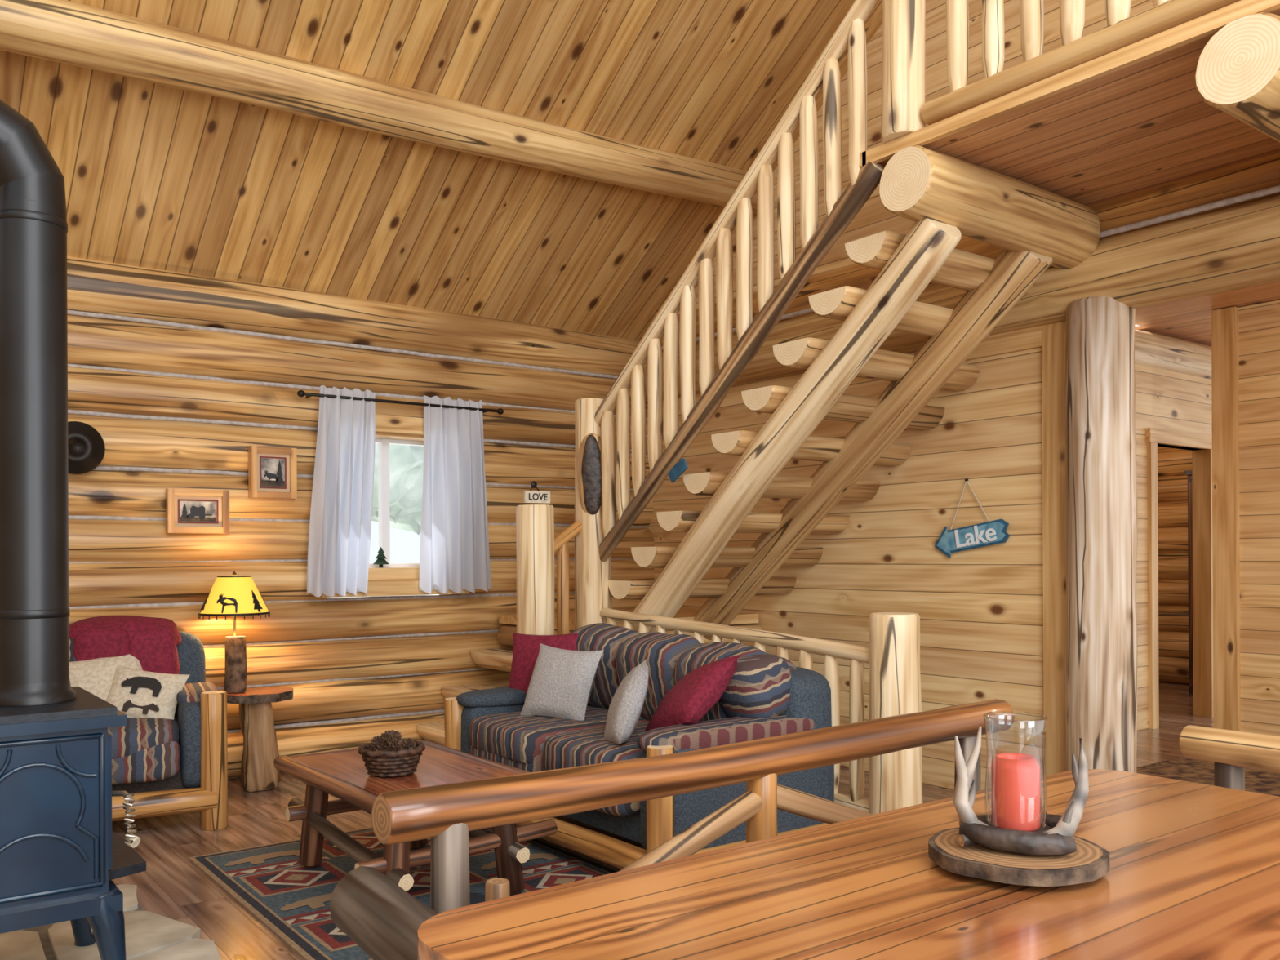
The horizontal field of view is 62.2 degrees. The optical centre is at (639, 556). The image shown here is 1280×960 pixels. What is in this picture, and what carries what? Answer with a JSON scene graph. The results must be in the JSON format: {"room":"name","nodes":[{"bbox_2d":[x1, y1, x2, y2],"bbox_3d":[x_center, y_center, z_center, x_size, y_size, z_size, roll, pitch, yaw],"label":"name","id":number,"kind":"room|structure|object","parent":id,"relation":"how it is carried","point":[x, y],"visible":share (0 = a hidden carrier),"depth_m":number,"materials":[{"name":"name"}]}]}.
{"room":"log cabin interior","nodes":[
{"label":"log cabin interior","id":0,"kind":"room"},
{"bbox_2d":[66,256,654,778],"bbox_3d":[-0.652,-0.179,7.368,13.014,2.889,0.356,0,0,-37],"label":"wall","id":1,"kind":"structure","parent":0,"point":[177,374],"depth_m":6.16,"materials":[{"name":"brown wood"}]},
{"bbox_2d":[67,421,105,474],"bbox_3d":[-2.893,-0.560,5.445,0.270,0.270,0.040,0,0,-37],"label":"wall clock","id":2,"kind":"object","parent":1,"relation":"attached to","point":[86,446],"visible":0.73,"depth_m":5.45,"materials":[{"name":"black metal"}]},
{"bbox_2d":[165,488,229,533],"bbox_3d":[-2.418,-0.247,5.806,0.320,0.240,0.050,0,0,-37],"label":"framed picture","id":3,"kind":"object","parent":1,"relation":"attached to","point":[191,511],"visible":1,"depth_m":5.79,"materials":[{"name":"brown wood"}]},
{"bbox_2d":[248,445,297,498],"bbox_3d":[-2.094,-0.479,6.050,0.260,0.290,0.050,0,0,-37],"label":"framed picture","id":4,"kind":"object","parent":1,"relation":"attached to","point":[272,470],"visible":1,"depth_m":6.04,"materials":[{"name":"brown wood"}]},
{"bbox_2d":[319,413,469,597],"bbox_3d":[-1.571,-0.312,6.626,0.960,1.100,0.315,0,0,-37],"label":"window","id":5,"kind":"structure","parent":1,"relation":"in","point":[392,579],"depth_m":6.58,"materials":[{"name":"brown wood"}]},
{"bbox_2d":[373,546,388,567],"bbox_3d":[-1.604,0.002,6.572,0.100,0.130,0.098,0,0,-37],"label":"tree figurine","id":6,"kind":"object","parent":5,"relation":"on","point":[380,561],"visible":1,"depth_m":6.55,"materials":[{"name":"green wood"}]},
{"bbox_2d":[297,390,503,414],"bbox_3d":[-1.450,-0.937,6.510,1.344,0.040,0.130,0,0,-37],"label":"curtain rod","id":7,"kind":"object","parent":1,"relation":"attached to","point":[300,393],"visible":0.99,"depth_m":6.42,"materials":[{"name":"black metal"}]},
{"bbox_2d":[306,385,375,596],"bbox_3d":[-1.750,-0.383,6.226,0.418,1.229,0.064,0,0,-37],"label":"curtain","id":8,"kind":"object","parent":7,"relation":"hanging from","point":[341,510],"visible":1,"depth_m":6.22,"materials":[{"name":"white fabric"}]},
{"bbox_2d":[418,395,491,593],"bbox_3d":[-1.151,-0.387,6.676,0.497,1.229,0.064,0,0,-37],"label":"curtain","id":9,"kind":"object","parent":7,"relation":"hanging from","point":[455,555],"visible":1,"depth_m":6.66,"materials":[{"name":"white fabric"}]},
{"bbox_2d":[0,0,882,341],"bbox_3d":[-1.218,-3.376,3.475,7.450,3.890,5.800,0,0,-37],"label":"ceiling","id":10,"kind":"structure","parent":0,"point":[157,176],"depth_m":5.70,"materials":[{"name":"brown wood"}]},
{"bbox_2d":[0,0,774,215],"bbox_3d":[-2.142,-2.197,4.627,7.344,0.450,0.260,0,0,-37],"label":"log","id":11,"kind":"object","parent":10,"relation":"attached to","point":[60,31],"depth_m":5.03,"materials":[{"name":"beige wood"}]},
{"bbox_2d":[111,682,1213,959],"bbox_3d":[1.942,1.300,3.920,13.000,0.120,8.750,0,0,-37],"label":"floor","id":12,"kind":"structure","parent":0,"point":[171,886],"depth_m":4.76,"materials":[{"name":"brown wood"}]},
{"bbox_2d":[0,884,221,959],"bbox_3d":[-2.140,1.242,2.507,2.302,0.038,2.328,0,0,-37],"label":"stone hearth","id":13,"kind":"object","parent":12,"relation":"on","point":[149,935],"visible":0.62,"depth_m":3.38,"materials":[{"name":"stone"}]},
{"bbox_2d":[0,686,146,959],"bbox_3d":[-1.731,0.823,3.005,0.530,0.829,0.671,0,0,-37],"label":"wood stove","id":14,"kind":"object","parent":13,"relation":"on","point":[60,855],"visible":1,"depth_m":2.81,"materials":[{"name":"blue metal"}]},
{"bbox_2d":[0,98,75,706],"bbox_3d":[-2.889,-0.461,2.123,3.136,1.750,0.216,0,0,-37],"label":"pipe","id":15,"kind":"object","parent":14,"relation":"attached to","point":[35,611],"visible":1,"depth_m":2.92,"materials":[{"name":"black metal"}]},
{"bbox_2d":[69,631,227,831],"bbox_3d":[-2.517,0.812,5.089,0.944,0.908,0.896,0,0,-26],"label":"armchair","id":16,"kind":"object","parent":12,"relation":"on","point":[179,765],"visible":0.44,"depth_m":4.88,"materials":[{"name":"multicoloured fabric"}]},
{"bbox_2d":[69,653,142,700],"bbox_3d":[-2.562,0.623,5.098,0.424,0.344,0.206,0,0,-37],"label":"throw pillow","id":17,"kind":"object","parent":16,"relation":"on","point":[95,676],"visible":0.35,"depth_m":5.04,"materials":[{"name":"beige fabric"}]},
{"bbox_2d":[69,615,182,674],"bbox_3d":[-2.602,0.486,5.324,0.554,0.381,0.386,0,0,-27],"label":"throw blanket","id":18,"kind":"object","parent":16,"relation":"on","point":[153,641],"visible":0.71,"depth_m":5.21,"materials":[{"name":"fabric"}]},
{"bbox_2d":[105,665,190,719],"bbox_3d":[-2.365,0.662,5.053,0.376,0.293,0.188,0,0,-7],"label":"lumbar pillow","id":19,"kind":"object","parent":16,"relation":"on","point":[135,693],"visible":0.86,"depth_m":5.02,"materials":[{"name":"beige fabric"}]},
{"bbox_2d":[226,687,293,791],"bbox_3d":[-2.075,0.994,5.765,0.364,0.526,0.319,0,0,-17],"label":"side table","id":20,"kind":"object","parent":12,"relation":"on","point":[259,772],"visible":0.9,"depth_m":5.68,"materials":[{"name":"brown wood"}]},
{"bbox_2d":[198,571,270,693],"bbox_3d":[-2.182,0.403,5.712,0.364,0.652,0.364,0,0,-37],"label":"table lamp","id":21,"kind":"object","parent":20,"relation":"on","point":[233,595],"visible":1,"depth_m":5.64,"materials":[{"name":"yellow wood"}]},
{"bbox_2d":[188,826,619,959],"bbox_3d":[-0.706,1.246,3.941,1.310,0.015,2.160,0,0,-37],"label":"area rug","id":22,"kind":"object","parent":12,"relation":"on","point":[291,899],"visible":0.25,"depth_m":4.09,"materials":[{"name":"fabric"}]},
{"bbox_2d":[273,739,557,895],"bbox_3d":[-0.888,1.022,4.110,0.767,0.441,1.184,0,0,-37],"label":"coffee table","id":23,"kind":"object","parent":22,"relation":"on","point":[343,775],"visible":0.6,"depth_m":3.94,"materials":[{"name":"brown wood"}]},
{"bbox_2d":[358,729,425,777],"bbox_3d":[-0.924,0.725,3.954,0.246,0.159,0.244,0,0,-37],"label":"basket","id":24,"kind":"object","parent":23,"relation":"on","point":[386,755],"visible":1,"depth_m":3.88,"materials":[{"name":"wicker"}]},
{"bbox_2d":[444,622,834,869],"bbox_3d":[-0.060,0.795,4.759,1.017,0.927,1.740,0,0,-37],"label":"sofa","id":25,"kind":"object","parent":12,"relation":"on","point":[766,695],"visible":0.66,"depth_m":4.31,"materials":[{"name":"fabric"}]},
{"bbox_2d":[508,632,578,693],"bbox_3d":[-0.461,0.552,5.253,0.440,0.376,0.204,0,0,18],"label":"throw pillow","id":26,"kind":"object","parent":25,"relation":"on","point":[526,650],"visible":0.44,"depth_m":5.23,"materials":[{"name":"fabric"}]},
{"bbox_2d":[520,643,604,720],"bbox_3d":[-0.365,0.587,4.924,0.378,0.347,0.196,0,0,34],"label":"throw pillow","id":27,"kind":"object","parent":25,"relation":"on","point":[562,681],"visible":1,"depth_m":4.86,"materials":[{"name":"fabric"}]},
{"bbox_2d":[604,658,648,744],"bbox_3d":[-0.058,0.620,4.316,0.177,0.435,0.454,0,0,-13],"label":"throw pillow","id":28,"kind":"object","parent":25,"relation":"on","point":[625,707],"visible":0.88,"depth_m":4.19,"materials":[{"name":"fabric"}]},
{"bbox_2d":[644,653,741,732],"bbox_3d":[0.203,0.579,4.300,0.289,0.380,0.487,0,0,-28],"label":"throw pillow","id":29,"kind":"object","parent":25,"relation":"on","point":[692,696],"visible":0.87,"depth_m":4.18,"materials":[{"name":"fabric"}]},
{"bbox_2d":[328,698,1014,959],"bbox_3d":[0.337,0.830,2.335,1.915,0.844,0.508,0,0,-37],"label":"bench","id":30,"kind":"object","parent":12,"relation":"on","point":[380,917],"visible":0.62,"depth_m":2.17,"materials":[{"name":"brown wood"}]},
{"bbox_2d":[416,0,1052,746],"bbox_3d":[0.393,-0.799,5.758,1.896,4.104,3.477,0,0,-37],"label":"staircase","id":31,"kind":"structure","parent":12,"relation":"on","point":[927,253],"depth_m":5.17,"materials":[{"name":"brown wood"}]},
{"bbox_2d":[523,480,550,503],"bbox_3d":[-0.560,-0.352,5.777,0.160,0.120,0.020,0,0,-37],"label":"love sign","id":32,"kind":"object","parent":31,"relation":"on","point":[530,496],"visible":1,"depth_m":5.76,"materials":[{"name":"beige wood"}]},
{"bbox_2d":[668,457,688,482],"bbox_3d":[0.194,-0.452,5.422,0.010,0.141,0.152,0,0,-37],"label":"hanging sign","id":33,"kind":"object","parent":31,"relation":"attached to","point":[681,467],"visible":0.88,"depth_m":5.41,"materials":[{"name":"blue wood"}]},
{"bbox_2d":[600,607,922,814],"bbox_3d":[0.454,0.741,5.078,0.219,1.016,2.156,0,0,-37],"label":"guard railing","id":34,"kind":"object","parent":12,"relation":"on","point":[892,655],"visible":0.36,"depth_m":4.28,"materials":[{"name":"brown wood"}]},
{"bbox_2d":[417,768,1279,959],"bbox_3d":[0.688,0.874,1.556,1.760,0.754,1.070,0,0,-37],"label":"dining table","id":35,"kind":"object","parent":12,"relation":"on","point":[1193,873],"visible":0.94,"depth_m":1.53,"materials":[{"name":"brown wood"}]},
{"bbox_2d":[928,826,1109,886],"bbox_3d":[0.601,0.479,1.696,0.272,0.034,0.270,0,0,-37],"label":"slab","id":36,"kind":"object","parent":35,"relation":"on","point":[1090,862],"visible":0.77,"depth_m":1.61,"materials":[{"name":"brown wood"}]},
{"bbox_2d":[953,725,1088,856],"bbox_3d":[0.609,0.366,1.698,0.200,0.191,0.154,0,0,24],"label":"candle holder","id":37,"kind":"object","parent":36,"relation":"on","point":[1057,839],"visible":0.92,"depth_m":1.67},
{"bbox_2d":[982,711,1048,831],"bbox_3d":[0.601,0.342,1.697,0.098,0.177,0.098,0,0,-37],"label":"cylinder","id":38,"kind":"object","parent":37,"relation":"in","point":[1043,720],"visible":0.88,"depth_m":1.68,"materials":[{"name":"clear glass"}]},
{"bbox_2d":[991,752,1040,831],"bbox_3d":[0.601,0.375,1.697,0.074,0.112,0.074,0,0,-37],"label":"pillar candle","id":39,"kind":"object","parent":37,"relation":"in","point":[1015,777],"visible":0.95,"depth_m":1.67,"materials":[{"name":"red wax"}]},
{"bbox_2d":[1064,295,1137,773],"bbox_3d":[2.144,0.026,4.940,0.316,2.424,0.317,0,0,-37],"label":"column","id":40,"kind":"structure","parent":12,"relation":"on","point":[1101,516],"depth_m":4.81,"materials":[{"name":"brown wood"}]},
{"bbox_2d":[642,151,1279,402],"bbox_3d":[2.412,-1.430,4.657,0.420,0.617,7.756,0,0,-37],"label":"header beam","id":41,"kind":"structure","parent":40,"relation":"on","point":[1216,231],"depth_m":4.67,"materials":[{"name":"brown wood"}]},
{"bbox_2d":[879,145,1100,269],"bbox_3d":[1.522,-1.475,4.557,1.205,0.301,0.293,0,0,-37],"label":"log","id":42,"kind":"object","parent":41,"relation":"attached to","point":[917,183],"visible":0.93,"depth_m":4.35,"materials":[{"name":"brown wood"}]},
{"bbox_2d":[1194,11,1279,142],"bbox_3d":[2.282,-1.483,3.550,1.196,0.299,0.293,0,0,-37],"label":"log","id":43,"kind":"object","parent":41,"relation":"attached to","point":[1237,73],"visible":1,"depth_m":3.20,"materials":[{"name":"brown wood"}]},
{"bbox_2d":[1184,470,1193,694],"bbox_3d":[5.226,0.228,9.393,0.609,1.990,0.520,0,0,-37],"label":"door frame","id":44,"kind":"structure","parent":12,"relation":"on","point":[1188,473],"depth_m":9.39,"materials":[{"name":"wood"}]},
{"bbox_2d":[1136,756,1279,796],"bbox_3d":[3.406,1.226,5.800,2.000,0.011,1.200,0,0,-37],"label":"rug","id":45,"kind":"object","parent":12,"relation":"on","point":[1182,768],"visible":0.19,"depth_m":5.96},
{"bbox_2d":[1178,724,1279,791],"bbox_3d":[1.569,0.837,2.274,0.388,0.813,0.920,0,0,-37],"label":"bench","id":46,"kind":"object","parent":12,"relation":"on","point":[1230,751],"visible":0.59,"depth_m":2.62,"materials":[{"name":"brown wood"}]},
{"bbox_2d":[648,0,1153,790],"bbox_3d":[1.766,-1.988,5.582,0.100,6.458,5.600,0,0,-37],"label":"wall","id":47,"kind":"structure","parent":0,"point":[980,610],"depth_m":5.73,"materials":[{"name":"brown wood"}]},
{"bbox_2d":[934,478,1009,557],"bbox_3d":[1.723,-0.202,5.533,0.026,0.415,0.452,0,0,-37],"label":"sign","id":48,"kind":"object","parent":47,"relation":"attached to","point":[992,532],"visible":1,"depth_m":5.51,"materials":[{"name":"blue paint"}]},
{"bbox_2d":[965,320,1066,776],"bbox_3d":[1.865,0.040,5.355,0.030,2.400,0.670,0,0,-37],"label":"trim","id":49,"kind":"structure","parent":47,"relation":"attached to","point":[1051,338],"depth_m":5.15,"materials":[{"name":"brown wood"}]},
{"bbox_2d":[860,0,1279,346],"bbox_3d":[4.119,-1.659,5.971,7.030,0.055,7.800,0,0,-37],"label":"floor","id":50,"kind":"structure","parent":0,"point":[1132,118],"depth_m":4.11,"materials":[{"name":"brown wood"}]},
{"bbox_2d":[920,0,1240,124],"bbox_3d":[2.290,-2.128,2.631,0.108,0.868,3.867,0,0,-37],"label":"loft railing","id":51,"kind":"object","parent":50,"relation":"on","point":[1122,30],"visible":0.94,"depth_m":3.78,"materials":[{"name":"brown wood"}]},
{"bbox_2d":[1134,328,1212,730],"bbox_3d":[3.711,-0.201,7.736,5.582,2.863,0.287,0,0,-37],"label":"wall","id":52,"kind":"structure","parent":0,"point":[1173,375],"depth_m":7.64,"materials":[{"name":"brown wood"}]},
{"bbox_2d":[1145,427,1213,728],"bbox_3d":[3.769,0.155,8.242,1.020,2.150,0.935,0,0,-37],"label":"door frame","id":53,"kind":"structure","parent":52,"relation":"in","point":[1202,460],"depth_m":8.12,"materials":[{"name":"brown wood"}]},
{"bbox_2d":[1157,446,1191,684],"bbox_3d":[5.179,-0.159,10.260,0.297,2.790,2.211,0,0,-37],"label":"wall","id":54,"kind":"structure","parent":0,"point":[1172,482],"depth_m":10.16,"materials":[{"name":"brown wood"}]},
{"bbox_2d":[1238,300,1279,736],"bbox_3d":[5.409,-0.213,5.120,0.100,2.870,4.900,0,0,-37],"label":"wall","id":55,"kind":"structure","parent":0,"point":[1259,324],"depth_m":6.89,"materials":[{"name":"brown wood"}]},
{"bbox_2d":[1211,306,1240,731],"bbox_3d":[3.930,-0.206,7.067,0.170,2.870,0.150,0,0,-37],"label":"trim","id":56,"kind":"structure","parent":55,"relation":"attached to","point":[1224,322],"depth_m":7.01,"materials":[{"name":"brown wood"}]},
{"label":"outside","id":57,"kind":"structure","parent":0,"visible":0},
{"bbox_2d":[327,594,439,598],"bbox_3d":[-22.060,1.916,37.760,50.000,0.100,73.100,0,0,-37],"label":"ground","id":58,"kind":"structure","parent":57,"point":[430,594],"depth_m":48.19,"materials":[{"name":"white snow"}]},
{"bbox_2d":[371,511,422,535],"bbox_3d":[-12.400,-3.571,63.102,9.972,10.771,9.228,0,0,1],"label":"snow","id":59,"kind":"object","parent":58,"relation":"on","point":[411,522],"visible":0.02,"depth_m":61.61,"materials":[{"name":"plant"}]},
{"bbox_2d":[371,443,423,519],"bbox_3d":[-16.195,-4.037,56.503,9.925,11.742,10.256,0,0,12],"label":"tree","id":60,"kind":"object","parent":58,"relation":"on","point":[406,462],"visible":0.14,"depth_m":56.08,"materials":[{"name":"green plant"}]}
]}

